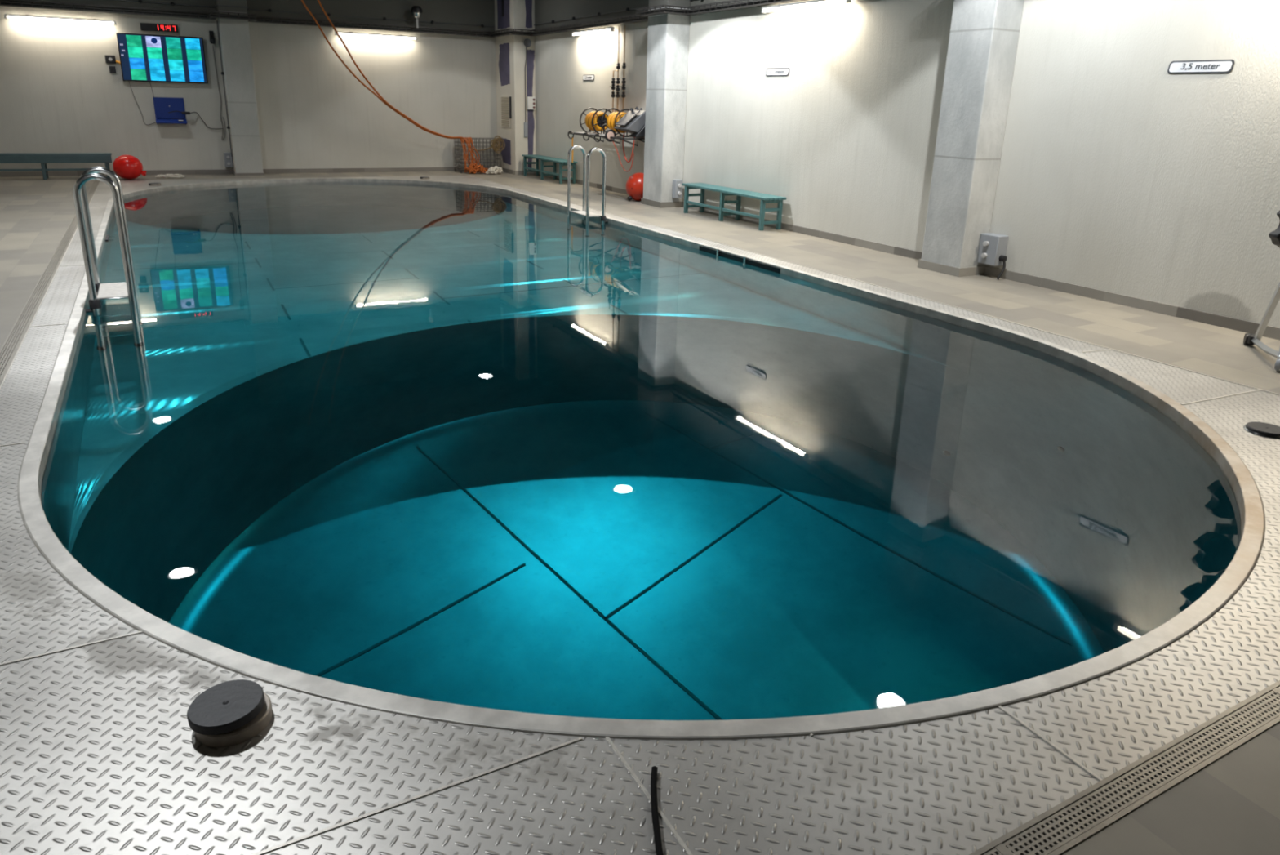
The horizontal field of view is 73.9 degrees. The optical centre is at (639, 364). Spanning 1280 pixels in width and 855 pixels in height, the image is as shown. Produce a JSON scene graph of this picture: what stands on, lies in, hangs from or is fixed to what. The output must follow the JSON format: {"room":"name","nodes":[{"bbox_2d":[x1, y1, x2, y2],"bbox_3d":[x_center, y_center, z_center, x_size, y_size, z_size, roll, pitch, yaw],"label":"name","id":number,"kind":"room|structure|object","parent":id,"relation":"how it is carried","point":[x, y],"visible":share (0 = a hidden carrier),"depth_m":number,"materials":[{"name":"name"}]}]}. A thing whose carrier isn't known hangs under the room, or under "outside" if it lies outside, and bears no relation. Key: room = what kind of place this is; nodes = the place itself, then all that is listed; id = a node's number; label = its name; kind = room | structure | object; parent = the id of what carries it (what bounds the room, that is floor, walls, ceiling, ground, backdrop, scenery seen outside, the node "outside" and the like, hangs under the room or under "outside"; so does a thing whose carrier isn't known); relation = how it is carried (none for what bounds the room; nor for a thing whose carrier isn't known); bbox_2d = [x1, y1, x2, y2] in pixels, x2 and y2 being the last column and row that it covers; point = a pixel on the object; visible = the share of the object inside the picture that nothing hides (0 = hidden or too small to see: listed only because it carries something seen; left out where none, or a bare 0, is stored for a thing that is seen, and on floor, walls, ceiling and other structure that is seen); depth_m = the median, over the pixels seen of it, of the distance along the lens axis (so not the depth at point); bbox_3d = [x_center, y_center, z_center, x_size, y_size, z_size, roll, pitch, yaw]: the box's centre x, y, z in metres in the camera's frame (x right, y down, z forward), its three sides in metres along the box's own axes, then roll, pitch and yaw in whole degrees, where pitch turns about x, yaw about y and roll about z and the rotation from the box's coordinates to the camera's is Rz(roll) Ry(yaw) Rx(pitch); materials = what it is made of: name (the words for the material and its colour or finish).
{"room":"indoor diving pool","nodes":[
{"label":"indoor diving pool","id":0,"kind":"room"},
{"bbox_2d":[215,0,263,173],"bbox_3d":[-7.754,-6.014,16.335,0.500,4.650,0.450,-8,19,-28],"label":"concrete pillar","id":1,"kind":"structure","parent":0,"point":[234,34],"depth_m":16.35,"materials":[{"name":"grey concrete"}]},
{"bbox_2d":[216,20,232,156],"bbox_3d":[-8.018,-5.293,16.434,0.068,2.500,0.068,-8,19,-28],"label":"conduit","id":2,"kind":"object","parent":1,"relation":"attached to","point":[222,72],"visible":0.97,"depth_m":16.43,"materials":[{"name":"grey metal"}]},
{"bbox_2d":[0,0,497,171],"bbox_3d":[-7.921,-6.053,16.616,11.580,4.750,0.200,-8,19,-28],"label":"wall","id":3,"kind":"structure","parent":0,"point":[59,92],"depth_m":17.00,"materials":[{"name":"white paint"}]},
{"bbox_2d":[3,13,116,25],"bbox_3d":[-10.214,-6.091,15.043,1.660,0.080,0.158,-8,19,-28],"label":"tube light","id":4,"kind":"object","parent":3,"relation":"attached to","point":[6,15],"visible":1,"depth_m":14.97,"materials":[{"name":"grey plastic"}]},
{"bbox_2d":[104,55,120,64],"bbox_3d":[-9.636,-5.584,15.610,0.284,0.150,0.070,-8,19,-28],"label":"box","id":5,"kind":"object","parent":3,"relation":"attached to","point":[108,59],"visible":1,"depth_m":15.57,"materials":[{"name":"black plastic"}]},
{"bbox_2d":[109,66,115,73],"bbox_3d":[-9.691,-5.413,15.646,0.100,0.120,0.050,-8,19,-28],"label":"box","id":6,"kind":"object","parent":3,"relation":"attached to","point":[112,68],"visible":1,"depth_m":15.63,"materials":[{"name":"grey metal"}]},
{"bbox_2d":[139,22,177,32],"bbox_3d":[-8.921,-6.244,15.800,0.610,0.130,0.078,-8,19,-28],"label":"digital clock","id":7,"kind":"object","parent":3,"relation":"attached to","point":[144,26],"visible":1,"depth_m":15.77,"materials":[{"name":"black plastic"}]},
{"bbox_2d":[115,32,208,84],"bbox_3d":[-8.929,-5.719,15.947,1.410,0.830,0.119,-8,19,-28],"label":"wall screen","id":8,"kind":"object","parent":3,"relation":"attached to","point":[143,57],"visible":1,"depth_m":15.89,"materials":[{"name":"multicoloured glass"}]},
{"bbox_2d":[128,80,155,124],"bbox_3d":[-9.350,-4.910,16.004,0.369,0.798,0.046,-10,20,-33],"label":"cable","id":9,"kind":"object","parent":8,"relation":"hanging from","point":[128,81],"visible":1,"depth_m":16.00,"materials":[{"name":"grey plastic"}]},
{"bbox_2d":[151,38,157,44],"bbox_3d":[-8.991,-5.986,15.755,0.100,0.100,0.002,-8,19,-28],"label":"light","id":10,"kind":"object","parent":8,"relation":"attached to","point":[153,41],"depth_m":15.76,"materials":[{"name":"blue"}]},
{"bbox_2d":[152,97,186,124],"bbox_3d":[-8.930,-4.814,16.178,0.520,0.485,0.223,-8,19,-28],"label":"box","id":11,"kind":"object","parent":3,"relation":"attached to","point":[162,105],"visible":1,"depth_m":16.22,"materials":[{"name":"blue plastic"}]},
{"bbox_2d":[155,118,186,124],"bbox_3d":[-8.931,-4.633,16.226,0.520,0.084,0.206,-8,19,-28],"label":"shelf","id":12,"kind":"object","parent":11,"relation":"attached to","point":[179,121],"depth_m":16.21,"materials":[{"name":"blue plastic"}]},
{"bbox_2d":[168,111,190,114],"bbox_3d":[-8.780,-4.796,16.221,0.373,0.063,0.054,-8,20,-30],"label":"plug","id":13,"kind":"object","parent":11,"relation":"attached to","point":[182,113],"visible":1,"depth_m":16.24,"materials":[{"name":"black plastic"}]},
{"bbox_2d":[190,111,222,129],"bbox_3d":[-8.427,-4.736,16.547,0.567,0.324,0.069,-12,22,-38],"label":"cable","id":14,"kind":"object","parent":13,"relation":"attached to","point":[192,112],"visible":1,"depth_m":16.55,"materials":[{"name":"grey plastic"}]},
{"bbox_2d":[208,31,215,44],"bbox_3d":[-8.140,-6.220,16.194,0.080,0.233,0.200,-8,19,-28],"label":"camera","id":15,"kind":"object","parent":3,"relation":"attached to","point":[211,33],"visible":1,"depth_m":16.19,"materials":[{"name":"black plastic"}]},
{"bbox_2d":[212,44,225,140],"bbox_3d":[-8.184,-5.266,16.558,0.092,1.776,0.042,-8,19,-28],"label":"cable","id":16,"kind":"object","parent":15,"relation":"hanging from","point":[212,45],"visible":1,"depth_m":16.64,"materials":[{"name":"grey plastic"}]},
{"bbox_2d":[223,152,233,167],"bbox_3d":[-8.178,-4.059,16.916,0.140,0.290,0.130,-8,19,-28],"label":"box","id":17,"kind":"object","parent":3,"relation":"attached to","point":[228,158],"visible":0.98,"depth_m":16.88,"materials":[{"name":"grey plastic"}]},
{"bbox_2d":[0,166,493,177],"bbox_3d":[-8.040,-3.801,16.877,11.082,0.088,0.468,-8,19,-28],"label":"baseboard","id":18,"kind":"structure","parent":3,"relation":"attached to","point":[2,174],"depth_m":17.01,"materials":[{"name":"tile"}]},
{"bbox_2d":[0,0,514,37],"bbox_3d":[-7.781,-6.440,15.656,11.115,0.113,1.255,-8,19,-28],"label":"cable tray","id":19,"kind":"object","parent":3,"relation":"attached to","point":[254,18],"visible":0.98,"depth_m":16.00,"materials":[{"name":"grey metal"}]},
{"bbox_2d":[110,0,494,26],"bbox_3d":[-7.951,-6.720,15.971,11.080,0.062,0.472,-8,19,-28],"label":"conduit","id":20,"kind":"object","parent":3,"relation":"attached to","point":[138,1],"visible":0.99,"depth_m":16.77,"materials":[{"name":"grey metal"}]},
{"bbox_2d":[334,31,417,39],"bbox_3d":[-5.444,-6.786,17.587,1.660,0.080,0.158,-8,19,-28],"label":"tube light","id":21,"kind":"object","parent":3,"relation":"attached to","point":[344,33],"visible":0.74,"depth_m":17.52,"materials":[{"name":"grey metal"}]},
{"bbox_2d":[411,5,422,28],"bbox_3d":[-4.673,-7.240,17.759,0.230,0.430,0.395,-8,19,-28],"label":"dome camera","id":22,"kind":"object","parent":3,"relation":"attached to","point":[416,11],"visible":1,"depth_m":17.60,"materials":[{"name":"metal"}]},
{"bbox_2d":[494,0,535,170],"bbox_3d":[-2.740,-6.576,18.642,0.488,4.650,1.154,-8,19,-28],"label":"pillar","id":23,"kind":"structure","parent":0,"point":[510,51],"depth_m":18.39,"materials":[{"name":"white paint"}]},
{"bbox_2d":[500,95,511,128],"bbox_3d":[-2.957,-5.566,18.756,0.040,0.680,0.600,-8,19,-28],"label":"vent panel","id":24,"kind":"object","parent":23,"relation":"attached to","point":[506,109],"visible":1,"depth_m":18.72,"materials":[{"name":"beige"}]},
{"bbox_2d":[523,39,531,137],"bbox_3d":[-2.421,-5.920,18.285,0.170,2.005,0.110,-8,19,-28],"label":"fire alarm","id":25,"kind":"object","parent":23,"relation":"attached to","point":[527,42],"visible":1,"depth_m":18.28,"materials":[{"name":"grey"}]},
{"bbox_2d":[526,96,535,110],"bbox_3d":[-2.350,-5.647,18.414,0.180,0.270,0.112,-8,19,-28],"label":"switch box","id":26,"kind":"object","parent":23,"relation":"attached to","point":[531,101],"visible":1,"depth_m":18.38,"materials":[{"name":"white plastic"}]},
{"bbox_2d":[0,171,1279,854],"bbox_3d":[-2.523,-0.766,7.895,11.580,0.120,22.400,-8,19,-28],"label":"floor","id":27,"kind":"structure","parent":0,"point":[1231,805],"depth_m":7.05,"materials":[{"name":"tile"}]},
{"bbox_2d":[0,180,100,385],"bbox_3d":[-5.454,-0.905,7.916,0.095,0.038,17.255,-8,19,-28],"label":"drain","id":28,"kind":"object","parent":27,"relation":"in","point":[10,347],"visible":0.84,"depth_m":6.56,"materials":[{"name":"metal"}]},
{"bbox_2d":[0,152,111,179],"bbox_3d":[-10.560,-3.508,15.084,2.100,0.440,0.368,-8,19,-28],"label":"slatted bench","id":29,"kind":"object","parent":27,"relation":"on","point":[43,158],"visible":0.88,"depth_m":15.00,"materials":[{"name":"paint"}]},
{"bbox_2d":[112,155,146,179],"bbox_3d":[-9.271,-3.570,15.414,0.470,0.437,0.470,8,18,19],"label":"buoy","id":30,"kind":"object","parent":27,"relation":"on","point":[126,166],"visible":1,"depth_m":15.27,"materials":[{"name":"red plastic"}]},
{"bbox_2d":[155,173,185,177],"bbox_3d":[-8.784,-3.521,15.914,0.488,0.075,0.229,-8,19,-28],"label":"rope","id":31,"kind":"object","parent":27,"relation":"on","point":[166,175],"visible":1,"depth_m":15.88,"materials":[{"name":"beige fabric"}]},
{"bbox_2d":[468,163,486,173],"bbox_3d":[-3.571,-4.297,18.658,0.406,0.236,0.205,-8,19,-28],"label":"rope","id":32,"kind":"object","parent":27,"relation":"on","point":[471,168],"visible":1,"depth_m":18.59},
{"bbox_2d":[453,135,505,173],"bbox_3d":[-3.562,-4.685,18.954,1.002,0.807,0.566,-8,19,-28],"label":"wire basket","id":33,"kind":"object","parent":27,"relation":"on","point":[496,159],"depth_m":18.88,"materials":[{"name":"grey metal"}]},
{"bbox_2d":[460,137,488,173],"bbox_3d":[-3.514,-4.607,18.752,0.879,0.759,0.306,-8,19,-28],"label":"bundle","id":34,"kind":"object","parent":33,"relation":"in","point":[469,139],"visible":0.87,"depth_m":18.60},
{"bbox_2d":[485,165,502,173],"bbox_3d":[-3.197,-4.279,18.722,0.405,0.183,0.212,-14,23,-42],"label":"rope","id":35,"kind":"object","parent":27,"relation":"on","point":[495,170],"visible":1,"depth_m":18.66,"materials":[{"name":"beige fabric"}]},
{"bbox_2d":[522,154,577,183],"bbox_3d":[-1.913,-4.089,17.800,0.352,0.440,2.100,-8,19,-28],"label":"slatted bench","id":36,"kind":"object","parent":27,"relation":"on","point":[562,162],"visible":0.98,"depth_m":17.73,"materials":[{"name":"teal paint"}]},
{"bbox_2d":[626,173,644,200],"bbox_3d":[-0.006,-3.001,14.396,0.470,0.470,0.470,-8,19,-28],"label":"buoy","id":37,"kind":"object","parent":27,"relation":"on","point":[634,184],"visible":0.73,"depth_m":14.22,"materials":[{"name":"red plastic"}]},
{"bbox_2d":[0,175,1279,854],"bbox_3d":[-2.482,-1.332,9.561,6.751,0.024,17.160,-8,19,-28],"label":"pool deck","id":38,"kind":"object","parent":27,"relation":"on","point":[100,753],"visible":0.88,"depth_m":2.18,"materials":[{"name":"metal"}]},
{"bbox_2d":[148,182,161,186],"bbox_3d":[-8.336,-3.094,14.631,0.192,0.040,0.189,-8,19,-28],"label":"plug","id":39,"kind":"object","parent":38,"relation":"on","point":[149,184],"visible":1,"depth_m":14.57,"materials":[{"name":"rubber"}]},
{"bbox_2d":[186,679,272,746],"bbox_3d":[-1.082,0.915,2.248,0.199,0.068,0.189,-8,19,-28],"label":"cap","id":40,"kind":"object","parent":38,"relation":"on","point":[232,712],"visible":1,"depth_m":2.21,"materials":[{"name":"rubber"}]},
{"bbox_2d":[419,176,430,179],"bbox_3d":[-4.347,-3.769,17.208,0.192,0.040,0.189,-8,19,-28],"label":"plug","id":41,"kind":"object","parent":38,"relation":"on","point":[421,177],"visible":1,"depth_m":17.14,"materials":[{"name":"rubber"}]},
{"bbox_2d":[650,765,663,854],"bbox_3d":[0.049,1.075,1.921,0.033,0.017,0.440,0,17,-6],"label":"lead","id":42,"kind":"object","parent":38,"relation":"on","point":[657,836],"visible":1,"depth_m":1.99,"materials":[{"name":"black rubber"}]},
{"bbox_2d":[1243,421,1279,438],"bbox_3d":[3.372,0.350,4.582,0.206,0.027,0.206,-8,19,-28],"label":"plug","id":43,"kind":"object","parent":38,"relation":"on","point":[1260,428],"visible":1,"depth_m":4.56,"materials":[{"name":"rubber"}]},
{"bbox_2d":[682,182,786,231],"bbox_3d":[1.298,-2.291,12.262,0.352,0.440,2.100,-8,19,-28],"label":"slatted bench","id":44,"kind":"object","parent":27,"relation":"on","point":[765,198],"visible":1,"depth_m":12.14,"materials":[{"name":"teal paint"}]},
{"bbox_2d":[968,680,1279,854],"bbox_3d":[1.688,1.009,2.380,6.750,0.038,0.095,-8,19,-28],"label":"drain","id":45,"kind":"object","parent":27,"relation":"in","point":[1073,820],"visible":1,"depth_m":2.14,"materials":[{"name":"metal"}]},
{"bbox_2d":[1243,209,1279,371],"bbox_3d":[4.432,-1.051,5.710,0.274,2.100,0.788,14,21,34],"label":"stand","id":46,"kind":"object","parent":27,"relation":"on","point":[1249,339],"visible":1,"depth_m":6.02,"materials":[{"name":"metal"}]},
{"bbox_2d":[643,0,690,202],"bbox_3d":[0.428,-4.831,13.273,0.400,4.650,0.600,-8,19,-28],"label":"concrete pillar","id":47,"kind":"structure","parent":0,"point":[668,34],"depth_m":13.29,"materials":[{"name":"grey concrete"}]},
{"bbox_2d":[671,179,683,198],"bbox_3d":[0.608,-2.801,13.599,0.140,0.290,0.130,-8,19,-28],"label":"box","id":48,"kind":"object","parent":47,"relation":"attached to","point":[677,185],"visible":1,"depth_m":13.57,"materials":[{"name":"grey plastic"}]},
{"bbox_2d":[534,0,1279,328],"bbox_3d":[2.695,-3.696,9.974,0.200,4.750,22.800,-8,19,-28],"label":"wall","id":49,"kind":"structure","parent":0,"point":[1119,173],"depth_m":8.23,"materials":[{"name":"white paint"}]},
{"bbox_2d":[582,75,594,80],"bbox_3d":[-0.977,-5.439,16.152,0.011,0.100,0.505,-8,19,-28],"label":"sign","id":50,"kind":"object","parent":49,"relation":"attached to","point":[585,77],"visible":1,"depth_m":16.15,"materials":[{"name":"grey plastic"}]},
{"bbox_2d":[533,6,648,25],"bbox_3d":[-0.909,-6.429,15.701,0.068,0.062,5.580,-8,19,-28],"label":"conduit","id":51,"kind":"object","parent":49,"relation":"attached to","point":[599,14],"visible":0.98,"depth_m":15.59,"materials":[{"name":"grey metal"}]},
{"bbox_2d":[571,26,613,35],"bbox_3d":[-0.832,-6.079,15.559,0.158,0.080,1.660,-8,19,-28],"label":"tube light","id":52,"kind":"object","parent":49,"relation":"attached to","point":[609,28],"visible":1,"depth_m":15.44,"materials":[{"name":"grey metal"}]},
{"bbox_2d":[567,130,644,146],"bbox_3d":[-0.483,-3.917,14.830,0.753,0.203,2.202,-8,19,-28],"label":"rack","id":53,"kind":"object","parent":49,"relation":"attached to","point":[618,136],"visible":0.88,"depth_m":14.72,"materials":[{"name":"black metal"}]},
{"bbox_2d":[579,107,612,133],"bbox_3d":[-0.761,-4.316,15.128,0.456,0.456,0.580,-8,19,-28],"label":"hose reel","id":54,"kind":"object","parent":53,"relation":"on","point":[593,119],"visible":0.86,"depth_m":14.98,"materials":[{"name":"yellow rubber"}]},
{"bbox_2d":[574,132,631,137],"bbox_3d":[-0.602,-4.033,14.946,0.500,0.015,1.550,-8,19,-28],"label":"shelf","id":55,"kind":"object","parent":53,"relation":"attached to","point":[616,135],"depth_m":14.85,"materials":[{"name":"grey metal"}]},
{"bbox_2d":[604,128,615,142],"bbox_3d":[-0.493,-3.801,14.141,0.206,0.206,0.038,-8,19,-28],"label":"drum","id":56,"kind":"object","parent":53,"relation":"attached to","point":[610,132],"visible":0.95,"depth_m":14.12,"materials":[{"name":"beige plastic"}]},
{"bbox_2d":[612,141,634,171],"bbox_3d":[-0.263,-3.464,14.136,0.521,0.514,0.095,17,23,40],"label":"hose","id":57,"kind":"object","parent":56,"relation":"hanging from","point":[612,141],"visible":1,"depth_m":14.21,"materials":[{"name":"red rubber"}]},
{"bbox_2d":[600,108,632,137],"bbox_3d":[-0.345,-4.093,14.409,0.456,0.456,0.580,-8,19,-28],"label":"hose reel","id":58,"kind":"object","parent":53,"relation":"on","point":[615,117],"visible":0.52,"depth_m":14.32,"materials":[{"name":"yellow rubber"}]},
{"bbox_2d":[622,133,635,162],"bbox_3d":[-0.182,-3.578,14.083,0.066,0.462,0.461,-8,19,-28],"label":"hose","id":59,"kind":"object","parent":53,"relation":"hanging from","point":[626,160],"visible":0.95,"depth_m":14.15,"materials":[{"name":"red"}]},
{"bbox_2d":[613,106,645,137],"bbox_3d":[-0.099,-3.979,13.959,0.500,0.470,0.510,-8,19,-28],"label":"control console","id":60,"kind":"object","parent":53,"relation":"on","point":[633,122],"visible":0.87,"depth_m":13.81,"materials":[{"name":"grey metal"}]},
{"bbox_2d":[608,70,617,112],"bbox_3d":[-0.466,-4.864,15.201,0.114,0.730,0.213,-8,19,-28],"label":"pipe","id":61,"kind":"object","parent":49,"relation":"attached to","point":[613,82],"visible":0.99,"depth_m":15.23,"materials":[{"name":"brown metal"}]},
{"bbox_2d":[613,26,620,111],"bbox_3d":[-0.399,-5.181,14.996,0.114,1.460,0.088,-8,19,-28],"label":"pipe","id":62,"kind":"object","parent":49,"relation":"attached to","point":[618,67],"visible":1,"depth_m":15.04,"materials":[{"name":"brown metal"}]},
{"bbox_2d":[619,25,626,112],"bbox_3d":[-0.293,-5.122,14.813,0.114,1.460,0.088,-8,19,-28],"label":"pipe","id":63,"kind":"object","parent":49,"relation":"attached to","point":[624,66],"visible":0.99,"depth_m":14.86,"materials":[{"name":"brown metal"}]},
{"bbox_2d":[508,0,805,36],"bbox_3d":[2.614,-4.119,9.108,0.585,0.113,21.165,-8,19,-28],"label":"cable tray","id":64,"kind":"object","parent":49,"relation":"attached to","point":[641,16],"visible":0.92,"depth_m":12.88,"materials":[{"name":"grey metal"}]},
{"bbox_2d":[765,67,789,76],"bbox_3d":[1.825,-3.886,11.323,0.011,0.100,0.505,-8,19,-28],"label":"sign","id":65,"kind":"object","parent":49,"relation":"attached to","point":[781,71],"visible":1,"depth_m":11.31,"materials":[{"name":"grey plastic"}]},
{"bbox_2d":[761,0,851,13],"bbox_3d":[2.068,-4.456,10.564,0.158,0.080,1.660,-8,19,-28],"label":"tube light","id":66,"kind":"object","parent":49,"relation":"attached to","point":[815,2],"visible":1,"depth_m":10.53,"materials":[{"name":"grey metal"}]},
{"bbox_2d":[501,167,1279,340],"bbox_3d":[2.327,-1.524,10.466,0.498,0.088,22.400,-8,19,-28],"label":"baseboard","id":67,"kind":"structure","parent":49,"relation":"attached to","point":[1273,332],"depth_m":8.55,"materials":[{"name":"tile"}]},
{"bbox_2d":[1167,59,1234,74],"bbox_3d":[4.464,-2.371,6.789,0.011,0.100,0.505,-8,19,-28],"label":"sign","id":68,"kind":"object","parent":49,"relation":"attached to","point":[1216,66],"visible":1,"depth_m":6.78,"materials":[{"name":"grey plastic"}]},
{"bbox_2d":[921,0,1024,267],"bbox_3d":[3.342,-3.207,8.274,0.380,4.650,0.520,-8,19,-28],"label":"concrete pillar","id":69,"kind":"structure","parent":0,"point":[984,35],"depth_m":8.39,"materials":[{"name":"grey concrete"}]},
{"bbox_2d":[977,232,1008,279],"bbox_3d":[3.570,-1.092,8.593,0.185,0.426,0.294,-8,19,-28],"label":"box","id":70,"kind":"object","parent":69,"relation":"attached to","point":[993,246],"visible":1,"depth_m":8.54,"materials":[{"name":"grey plastic"}]},
{"bbox_3d":[-2.389,-5.338,6.488,11.980,0.150,22.800,-8,19,-28],"label":"ceiling","id":71,"kind":"structure","parent":0,"visible":0},
{"bbox_2d":[301,0,461,138],"bbox_3d":[-5.173,-6.345,16.485,0.208,3.970,4.214,15,22,37],"label":"rope","id":72,"kind":"object","parent":71,"relation":"hanging from","point":[302,1],"visible":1,"depth_m":16.44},
{"bbox_2d":[317,0,463,138],"bbox_3d":[-4.997,-6.379,16.614,0.271,3.970,3.909,14,21,36],"label":"rope","id":73,"kind":"object","parent":71,"relation":"hanging from","point":[318,1],"visible":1,"depth_m":16.72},
{"bbox_3d":[-2.544,0.397,10.123,6.170,3.454,16.570,-8,19,-28],"label":"basin","id":74,"kind":"object","parent":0,"visible":0},
{"bbox_2d":[40,182,1241,719],"bbox_3d":[-2.544,0.400,10.123,6.230,3.540,16.630,-8,19,-28],"label":"pool water","id":75,"kind":"object","parent":74,"relation":"on","point":[478,447],"visible":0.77,"depth_m":4.00,"materials":[{"name":"teal liquid"}]},
{"bbox_2d":[17,177,1265,739],"bbox_3d":[-2.494,-1.299,9.601,6.318,0.116,16.718,-8,19,-28],"label":"rim","id":76,"kind":"object","parent":74,"relation":"on","point":[1246,489],"visible":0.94,"depth_m":2.73,"materials":[{"name":"concrete"}]},
{"bbox_2d":[72,166,137,312],"bbox_3d":[-4.255,-0.477,6.887,0.354,2.143,0.712,-8,19,-28],"label":"pool ladder","id":77,"kind":"object","parent":76,"relation":"attached to","point":[98,291],"visible":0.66,"depth_m":6.59,"materials":[{"name":"metal"}]},
{"bbox_2d":[567,145,608,223],"bbox_3d":[-0.773,-2.072,12.403,0.354,2.143,0.712,-8,19,-28],"label":"pool ladder","id":78,"kind":"object","parent":76,"relation":"attached to","point":[585,212],"visible":0.55,"depth_m":12.17,"materials":[{"name":"metal"}]},
{"bbox_2d":[699,245,780,272],"bbox_3d":[1.074,-1.172,9.522,0.029,0.122,1.550,-8,19,-28],"label":"skimmer","id":79,"kind":"object","parent":76,"relation":"attached to","point":[717,252],"visible":0.52,"depth_m":9.45,"materials":[{"name":"black plastic"}]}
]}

